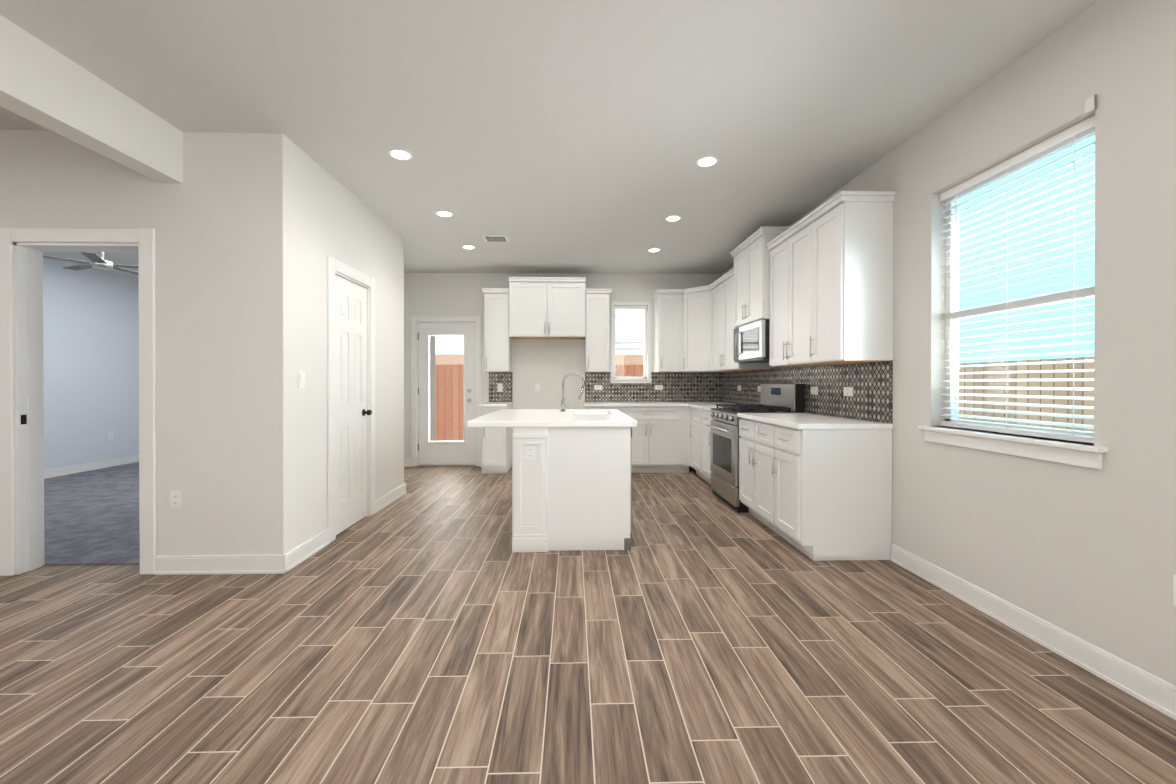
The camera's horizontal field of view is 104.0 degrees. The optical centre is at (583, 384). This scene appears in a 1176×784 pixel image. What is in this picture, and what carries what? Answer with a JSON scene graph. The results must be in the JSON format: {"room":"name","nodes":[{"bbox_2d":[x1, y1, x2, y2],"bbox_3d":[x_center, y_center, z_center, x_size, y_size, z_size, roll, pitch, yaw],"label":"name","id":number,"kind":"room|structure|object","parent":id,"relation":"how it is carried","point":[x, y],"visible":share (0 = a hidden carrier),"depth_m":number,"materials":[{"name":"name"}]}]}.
{"room":"kitchen","nodes":[
{"label":"kitchen","id":0,"kind":"room"},
{"bbox_2d":[43,257,138,470],"bbox_3d":[-6.676,-0.206,5.195,0.140,2.750,4.570,0,0,-1],"label":"wall","id":1,"kind":"structure","parent":0,"point":[91,351],"depth_m":6.14,"materials":[{"name":"white paint"}]},
{"bbox_2d":[44,455,138,478],"bbox_3d":[-6.595,1.113,5.132,0.020,0.112,4.430,0,0,-1],"label":"baseboard","id":2,"kind":"structure","parent":1,"relation":"attached to","point":[51,473],"depth_m":6.15,"materials":[{"name":"white wood"}]},
{"bbox_2d":[108,431,112,439],"bbox_3d":[-6.630,0.714,6.445,0.009,0.115,0.070,0,0,-1],"label":"outlet","id":3,"kind":"object","parent":1,"relation":"attached to","point":[110,435],"visible":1,"depth_m":6.44,"materials":[{"name":"white plastic"}]},
{"bbox_2d":[44,462,139,565],"bbox_3d":[-4.740,1.162,5.175,3.730,0.014,4.430,0,0,-1],"label":"floor","id":4,"kind":"structure","parent":0,"point":[91,517],"depth_m":4.01,"materials":[{"name":"grey carpet"}]},
{"bbox_2d":[0,130,296,555],"bbox_3d":[-4.518,-0.197,2.889,5.270,2.750,0.140,0,0,-1],"label":"wall","id":5,"kind":"structure","parent":0,"point":[221,220],"depth_m":2.87,"materials":[{"name":"white paint"}]},
{"bbox_2d":[0,227,155,575],"bbox_3d":[-3.136,0.106,2.913,0.945,2.145,0.158,0,0,-1],"label":"door frame","id":6,"kind":"structure","parent":5,"relation":"attached to","point":[22,250],"depth_m":2.85,"materials":[{"name":"white wood"}]},
{"bbox_2d":[170,490,181,508],"bbox_3d":[-2.542,0.719,2.863,0.070,0.115,0.009,0,0,-1],"label":"outlet","id":7,"kind":"object","parent":5,"relation":"attached to","point":[175,499],"visible":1,"depth_m":2.86,"materials":[{"name":"white plastic"}]},
{"bbox_2d":[154,555,286,574],"bbox_3d":[-4.506,1.123,2.814,5.290,0.112,0.020,0,0,-1],"label":"baseboard","id":8,"kind":"structure","parent":5,"relation":"attached to","point":[219,564],"depth_m":2.86,"materials":[{"name":"white wood"}]},
{"bbox_2d":[296,145,403,545],"bbox_3d":[-2.822,-0.204,4.823,1.790,2.750,3.650,0,0,-1],"label":"wall","id":9,"kind":"structure","parent":0,"point":[337,220],"depth_m":3.39,"materials":[{"name":"white paint"}]},
{"bbox_2d":[298,371,304,387],"bbox_3d":[-1.881,-0.032,3.070,0.012,0.115,0.070,0,0,-1],"label":"light switch","id":10,"kind":"object","parent":9,"relation":"attached to","point":[301,379],"visible":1,"depth_m":3.06,"materials":[{"name":"white plastic"}]},
{"bbox_2d":[284,483,405,571],"bbox_3d":[-1.896,1.118,3.914,0.020,0.112,2.059,0,0,-1],"label":"baseboard","id":11,"kind":"structure","parent":9,"relation":"attached to","point":[301,553],"depth_m":3.24,"materials":[{"name":"white wood"}]},
{"bbox_2d":[327,256,375,542],"bbox_3d":[-1.954,0.110,3.789,0.138,2.130,0.790,0,0,-1],"label":"door frame","id":12,"kind":"structure","parent":9,"relation":"attached to","point":[341,269],"depth_m":3.51,"materials":[{"name":"white wood"}]},
{"bbox_2d":[335,275,371,534],"bbox_3d":[-1.898,0.158,3.786,0.100,2.009,0.580,0,0,-1],"label":"pantry door","id":13,"kind":"structure","parent":9,"relation":"in","point":[352,412],"depth_m":3.77,"materials":[{"name":"white wood"}]},
{"bbox_2d":[0,0,1097,277],"bbox_3d":[-2.457,-1.620,2.400,9.370,0.100,10.340,0,0,-1],"label":"ceiling","id":14,"kind":"structure","parent":0,"point":[562,136],"depth_m":2.50,"materials":[{"name":"white paint"}]},
{"bbox_2d":[43,252,137,274],"bbox_3d":[-5.302,-1.431,5.106,1.175,0.300,1.123,0,0,-1],"label":"ceiling fan","id":15,"kind":"object","parent":14,"relation":"hanging from","point":[99,262],"visible":0.77,"depth_m":5.03,"materials":[{"name":"silver metal"}]},
{"bbox_2d":[0,15,182,183],"bbox_3d":[-2.498,-1.400,0.044,0.140,0.320,5.630,0,0,-1],"label":"header beam","id":16,"kind":"structure","parent":14,"relation":"attached to","point":[43,84],"depth_m":2.28,"materials":[{"name":"white paint"}]},
{"bbox_2d":[388,149,412,159],"bbox_3d":[-1.248,-1.570,3.138,0.155,0.006,0.155,0,0,-7],"label":"recessed light","id":17,"kind":"object","parent":14,"relation":"in","point":[402,154],"depth_m":3.13,"materials":[{"name":"white plastic"}]},
{"bbox_2d":[435,210,452,216],"bbox_3d":[-1.283,-1.574,4.238,0.155,0.006,0.155,0,0,-7],"label":"recessed light","id":18,"kind":"object","parent":14,"relation":"in","point":[442,213],"depth_m":4.22,"materials":[{"name":"white plastic"}]},
{"bbox_2d":[462,245,475,248],"bbox_3d":[-1.317,-1.578,5.277,0.155,0.006,0.155,0,0,-10],"label":"recessed light","id":19,"kind":"object","parent":14,"relation":"in","point":[464,246],"depth_m":5.28,"materials":[{"name":"white"}]},
{"bbox_2d":[483,235,508,241],"bbox_3d":[-0.945,-1.575,4.965,0.250,0.010,0.200,0,0,-1],"label":"ceiling vent","id":20,"kind":"object","parent":14,"relation":"in","point":[495,238],"visible":1,"depth_m":4.94,"materials":[{"name":"white metal"}]},
{"bbox_2d":[647,248,660,251],"bbox_3d":[0.831,-1.579,5.396,0.155,0.006,0.155,0,0,-10],"label":"recessed light","id":21,"kind":"object","parent":14,"relation":"in","point":[651,249],"depth_m":5.38,"materials":[{"name":"white plastic"}]},
{"bbox_2d":[665,215,680,220],"bbox_3d":[0.850,-1.574,4.356,0.155,0.006,0.155,0,0,-7],"label":"recessed light","id":22,"kind":"object","parent":14,"relation":"in","point":[673,217],"depth_m":4.35,"materials":[{"name":"white plastic"}]},
{"bbox_2d":[696,156,717,166],"bbox_3d":[0.870,-1.570,3.237,0.155,0.006,0.155,0,0,-7],"label":"recessed light","id":23,"kind":"object","parent":14,"relation":"in","point":[706,161],"depth_m":3.23,"materials":[{"name":"white plastic"}]},
{"bbox_2d":[404,273,721,458],"bbox_3d":[-0.823,-0.212,6.624,5.630,2.750,0.140,0,0,-1],"label":"wall","id":24,"kind":"structure","parent":0,"point":[547,365],"depth_m":6.56,"materials":[{"name":"white paint"}]},
{"bbox_2d":[404,459,410,466],"bbox_3d":[-1.810,1.108,6.527,3.650,0.112,0.020,0,0,-1],"label":"baseboard","id":25,"kind":"structure","parent":24,"relation":"attached to","point":[407,462],"depth_m":6.51,"materials":[{"name":"white wood"}]},
{"bbox_2d":[411,316,480,466],"bbox_3d":[-1.952,0.094,6.591,0.990,2.140,0.158,0,0,-1],"label":"door frame","id":26,"kind":"structure","parent":24,"relation":"attached to","point":[416,320],"depth_m":6.52,"materials":[{"name":"white wood"}]},
{"bbox_2d":[418,323,474,464],"bbox_3d":[-1.955,0.133,6.535,0.801,2.021,0.126,0,0,-1],"label":"exterior door","id":27,"kind":"structure","parent":24,"relation":"in","point":[442,452],"depth_m":6.54,"materials":[{"name":"white"}]},
{"bbox_2d":[482,288,511,371],"bbox_3d":[-1.176,-0.723,6.369,0.332,1.095,0.350,0,0,-1],"label":"upper cabinet","id":28,"kind":"object","parent":24,"relation":"attached to","point":[497,349],"depth_m":6.20,"materials":[{"name":"white wood"}]},
{"bbox_2d":[498,384,502,391],"bbox_3d":[-1.185,0.044,6.534,0.070,0.115,0.009,0,0,-1],"label":"outlet","id":29,"kind":"object","parent":24,"relation":"attached to","point":[500,386],"depth_m":6.53,"materials":[{"name":"white plastic"}]},
{"bbox_2d":[489,372,512,401],"bbox_3d":[-1.179,0.036,6.543,0.335,0.425,0.008,0,0,-1],"label":"backsplash","id":30,"kind":"structure","parent":24,"relation":"attached to","point":[495,378],"depth_m":6.54,"materials":[{"name":"tile"}]},
{"bbox_2d":[535,384,539,391],"bbox_3d":[-0.656,0.044,6.555,0.070,0.115,0.009,0,0,-1],"label":"outlet","id":31,"kind":"object","parent":24,"relation":"attached to","point":[537,386],"depth_m":6.55,"materials":[{"name":"white plastic"}]},
{"bbox_2d":[506,279,585,338],"bbox_3d":[-0.491,-1.033,6.373,1.032,0.775,0.370,0,0,-1],"label":"upper cabinet","id":32,"kind":"object","parent":24,"relation":"attached to","point":[535,308],"depth_m":6.20,"materials":[{"name":"white wood"}]},
{"bbox_2d":[582,291,609,371],"bbox_3d":[0.190,-0.723,6.400,0.325,1.095,0.350,0,0,-1],"label":"upper cabinet","id":33,"kind":"object","parent":24,"relation":"attached to","point":[597,341],"depth_m":6.23,"materials":[{"name":"white wood"}]},
{"bbox_2d":[594,385,601,389],"bbox_3d":[0.214,0.044,6.567,0.115,0.070,0.009,0,0,-1],"label":"outlet","id":34,"kind":"object","parent":24,"relation":"attached to","point":[596,387],"depth_m":6.56,"materials":[{"name":"white plastic"}]},
{"bbox_2d":[610,302,651,382],"bbox_3d":[0.677,-0.602,6.639,0.600,1.160,0.165,0,0,-1],"label":"window","id":35,"kind":"structure","parent":24,"relation":"in","point":[635,377],"depth_m":6.58,"materials":[{"name":"white plastic"}]},
{"bbox_2d":[614,306,646,350],"bbox_3d":[0.677,-0.813,6.656,0.482,0.642,0.050,0,0,-1],"label":"window blinds","id":36,"kind":"object","parent":35,"relation":"attached to","point":[617,308],"visible":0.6,"depth_m":6.63,"materials":[{"name":"white plastic"}]},
{"bbox_2d":[585,372,720,401],"bbox_3d":[1.002,0.036,6.593,1.963,0.425,0.008,0,0,-1],"label":"backsplash","id":37,"kind":"structure","parent":24,"relation":"attached to","point":[680,386],"depth_m":6.59,"materials":[{"name":"tile"}]},
{"bbox_2d":[655,385,662,389],"bbox_3d":[1.084,0.044,6.586,0.115,0.070,0.009,0,0,-1],"label":"outlet","id":38,"kind":"object","parent":24,"relation":"attached to","point":[657,387],"depth_m":6.58,"materials":[{"name":"white plastic"}]},
{"bbox_2d":[654,291,685,372],"bbox_3d":[1.215,-0.723,6.404,0.395,1.095,0.389,0,0,-1],"label":"upper cabinet","id":39,"kind":"object","parent":24,"relation":"attached to","point":[665,302],"depth_m":6.26,"materials":[{"name":"white wood"}]},
{"bbox_2d":[0,466,1175,783],"bbox_3d":[-2.446,1.182,1.952,9.370,0.001,9.420,0,0,-1],"label":"floor","id":40,"kind":"structure","parent":0,"point":[430,626],"depth_m":1.90,"materials":[{"name":"brown tile"}]},
{"bbox_2d":[479,402,512,473],"bbox_3d":[-1.173,0.708,6.216,0.360,0.915,0.659,0,0,-1],"label":"base cabinet","id":41,"kind":"object","parent":40,"relation":"on","point":[496,449],"visible":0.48,"depth_m":5.93,"materials":[{"name":"white wood"}]},
{"bbox_2d":[511,424,636,551],"bbox_3d":[-0.072,0.734,3.909,0.890,0.880,1.370,0,0,-1],"label":"kitchen island","id":42,"kind":"object","parent":40,"relation":"on","point":[571,479],"depth_m":3.25,"materials":[{"name":"white wood"}]},
{"bbox_2d":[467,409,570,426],"bbox_3d":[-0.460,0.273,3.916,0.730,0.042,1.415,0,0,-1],"label":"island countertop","id":43,"kind":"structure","parent":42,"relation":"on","point":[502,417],"depth_m":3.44,"materials":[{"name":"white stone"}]},
{"bbox_2d":[571,412,606,415],"bbox_3d":[0.071,0.384,4.166,0.369,0.206,0.604,0,0,-1],"label":"sink","id":44,"kind":"object","parent":43,"relation":"in","point":[572,413],"depth_m":4.45,"materials":[{"name":"white ceramic"}]},
{"bbox_2d":[571,409,636,423],"bbox_3d":[0.132,0.273,3.929,0.455,0.042,1.415,0,0,-1],"label":"island countertop","id":45,"kind":"structure","parent":42,"relation":"on","point":[613,416],"depth_m":3.44,"materials":[{"name":"white stone"}]},
{"bbox_2d":[584,406,618,409],"bbox_3d":[0.226,0.725,6.265,0.426,0.880,0.626,0,0,-1],"label":"base cabinet","id":46,"kind":"object","parent":40,"relation":"on","point":[585,407],"depth_m":5.95,"materials":[{"name":"white wood"}]},
{"bbox_2d":[619,406,686,472],"bbox_3d":[0.846,0.725,6.279,1.085,0.880,0.626,0,0,-1],"label":"base cabinet","id":47,"kind":"object","parent":40,"relation":"on","point":[659,438],"depth_m":5.98,"materials":[{"name":"white wood"}]},
{"bbox_2d":[583,402,686,405],"bbox_3d":[0.676,0.267,6.266,1.350,0.036,0.641,0,0,-1],"label":"countertop","id":48,"kind":"structure","parent":47,"relation":"on","point":[584,403],"depth_m":6.07,"materials":[{"name":"white stone"}]},
{"bbox_2d":[687,402,734,409],"bbox_3d":[1.688,0.269,5.791,0.641,0.036,1.636,0,0,-1],"label":"countertop","id":49,"kind":"structure","parent":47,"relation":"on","point":[698,405],"depth_m":5.79,"materials":[{"name":"white stone"}]},
{"bbox_2d":[687,406,770,483],"bbox_3d":[1.702,0.729,5.490,0.626,0.880,1.030,0,0,-1],"label":"base cabinet","id":50,"kind":"object","parent":40,"relation":"on","point":[698,434],"depth_m":5.54,"materials":[{"name":"white wood"}]},
{"bbox_2d":[706,384,803,512],"bbox_3d":[1.669,0.582,4.590,0.701,1.180,0.758,0,0,-1],"label":"range","id":51,"kind":"object","parent":40,"relation":"on","point":[725,436],"visible":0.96,"depth_m":4.44,"materials":[{"name":"silver metal"}]},
{"bbox_2d":[739,418,891,560],"bbox_3d":[1.744,0.736,3.642,0.626,0.880,1.132,0,0,-1],"label":"base cabinet","id":52,"kind":"object","parent":40,"relation":"on","point":[815,487],"depth_m":3.08,"materials":[{"name":"white wood"}]},
{"bbox_2d":[737,414,892,429],"bbox_3d":[1.737,0.278,3.634,0.641,0.036,1.144,0,0,-1],"label":"countertop","id":53,"kind":"structure","parent":52,"relation":"on","point":[796,421],"depth_m":3.26,"materials":[{"name":"white stone"}]},
{"bbox_2d":[722,0,1175,685],"bbox_3d":[2.168,-0.193,2.051,0.140,2.750,9.420,0,0,-1],"label":"wall","id":54,"kind":"structure","parent":0,"point":[1086,554],"depth_m":1.93,"materials":[{"name":"white paint"}]},
{"bbox_2d":[678,285,725,371],"bbox_3d":[1.652,-0.723,6.260,0.695,1.095,0.693,0,0,-1],"label":"upper cabinet","id":55,"kind":"object","parent":54,"relation":"attached to","point":[693,303],"depth_m":6.15,"materials":[{"name":"white wood"}]},
{"bbox_2d":[710,271,769,370],"bbox_3d":[1.824,-0.720,5.499,0.389,1.095,1.056,0,0,-1],"label":"upper cabinet","id":56,"kind":"object","parent":54,"relation":"attached to","point":[721,337],"depth_m":5.51,"materials":[{"name":"white wood"}]},
{"bbox_2d":[730,227,789,330],"bbox_3d":[1.835,-1.011,4.587,0.410,0.805,0.762,0,0,-1],"label":"upper cabinet","id":57,"kind":"object","parent":54,"relation":"attached to","point":[750,274],"depth_m":4.46,"materials":[{"name":"white wood"}]},
{"bbox_2d":[734,319,769,362],"bbox_3d":[1.808,-0.416,4.589,0.444,0.366,0.756,0,0,-1],"label":"over-the-range microwave","id":58,"kind":"object","parent":57,"relation":"attached to","point":[751,342],"visible":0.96,"depth_m":4.45,"materials":[{"name":"silver metal"}]},
{"bbox_2d":[766,219,805,366],"bbox_3d":[1.883,-0.713,3.800,0.350,1.095,0.813,0,0,-1],"label":"upper cabinet","id":59,"kind":"object","parent":54,"relation":"attached to","point":[787,334],"depth_m":3.82,"materials":[{"name":"white wood"}]},
{"bbox_2d":[721,360,892,423],"bbox_3d":[2.030,0.003,4.850,0.008,0.505,3.540,0,0,-1],"label":"backsplash","id":60,"kind":"structure","parent":54,"relation":"attached to","point":[871,384],"depth_m":3.77,"materials":[{"name":"tile"}]},
{"bbox_2d":[811,387,817,394],"bbox_3d":[2.039,0.054,4.060,0.009,0.070,0.115,0,0,-1],"label":"outlet","id":61,"kind":"object","parent":54,"relation":"attached to","point":[814,390],"depth_m":4.05,"materials":[{"name":"white plastic"}]},
{"bbox_2d":[844,387,852,395],"bbox_3d":[2.051,0.056,3.560,0.009,0.070,0.115,0,0,-1],"label":"outlet","id":62,"kind":"object","parent":54,"relation":"attached to","point":[848,391],"depth_m":3.55,"materials":[{"name":"white plastic"}]},
{"bbox_2d":[806,195,894,366],"bbox_3d":[1.894,-0.711,3.293,0.350,1.095,0.439,0,0,-1],"label":"upper cabinet","id":63,"kind":"object","parent":54,"relation":"attached to","point":[815,286],"depth_m":3.08,"materials":[{"name":"white wood"}]},
{"bbox_2d":[918,425,1107,469],"bbox_3d":[2.119,0.297,2.322,0.145,0.092,0.960,0,0,-1],"label":"window sill","id":64,"kind":"structure","parent":54,"relation":"attached to","point":[1084,454],"depth_m":2.17,"materials":[{"name":"white wood"}]},
{"bbox_2d":[945,140,1094,435],"bbox_3d":[2.202,-0.444,2.321,0.050,1.390,0.860,0,0,-1],"label":"window","id":65,"kind":"structure","parent":54,"relation":"in","point":[1038,299],"depth_m":2.59,"materials":[{"name":"white plastic"}]},
{"bbox_2d":[940,94,1096,442],"bbox_3d":[2.137,-0.471,2.314,0.115,1.436,0.860,0,0,-1],"label":"window blinds","id":66,"kind":"object","parent":65,"relation":"attached to","point":[1081,131],"visible":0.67,"depth_m":2.24,"materials":[{"name":"white plastic"}]},
{"bbox_2d":[890,544,1175,719],"bbox_3d":[2.130,1.133,0.210,0.020,0.112,5.730,0,0,-1],"label":"baseboard","id":67,"kind":"structure","parent":54,"relation":"attached to","point":[1151,690],"depth_m":2.03,"materials":[{"name":"white wood"}]},
{"bbox_2d":[1173,574,1175,606],"bbox_3d":[2.104,0.734,1.604,0.009,0.115,0.070,0,0,-1],"label":"outlet","id":68,"kind":"object","parent":54,"relation":"attached to","point":[1174,576],"depth_m":1.63,"materials":[{"name":"white plastic"}]},
{"label":"outside","id":69,"kind":"structure","parent":0,"visible":0},
{"bbox_2d":[430,311,643,440],"bbox_3d":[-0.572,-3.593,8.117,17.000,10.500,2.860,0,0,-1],"label":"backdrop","id":70,"kind":"structure","parent":69,"point":[454,349],"depth_m":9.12,"materials":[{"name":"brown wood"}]},
{"bbox_2d":[959,135,1094,431],"bbox_3d":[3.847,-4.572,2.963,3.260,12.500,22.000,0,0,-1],"label":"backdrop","id":71,"kind":"structure","parent":69,"point":[1053,280],"depth_m":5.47,"materials":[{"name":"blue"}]}
]}

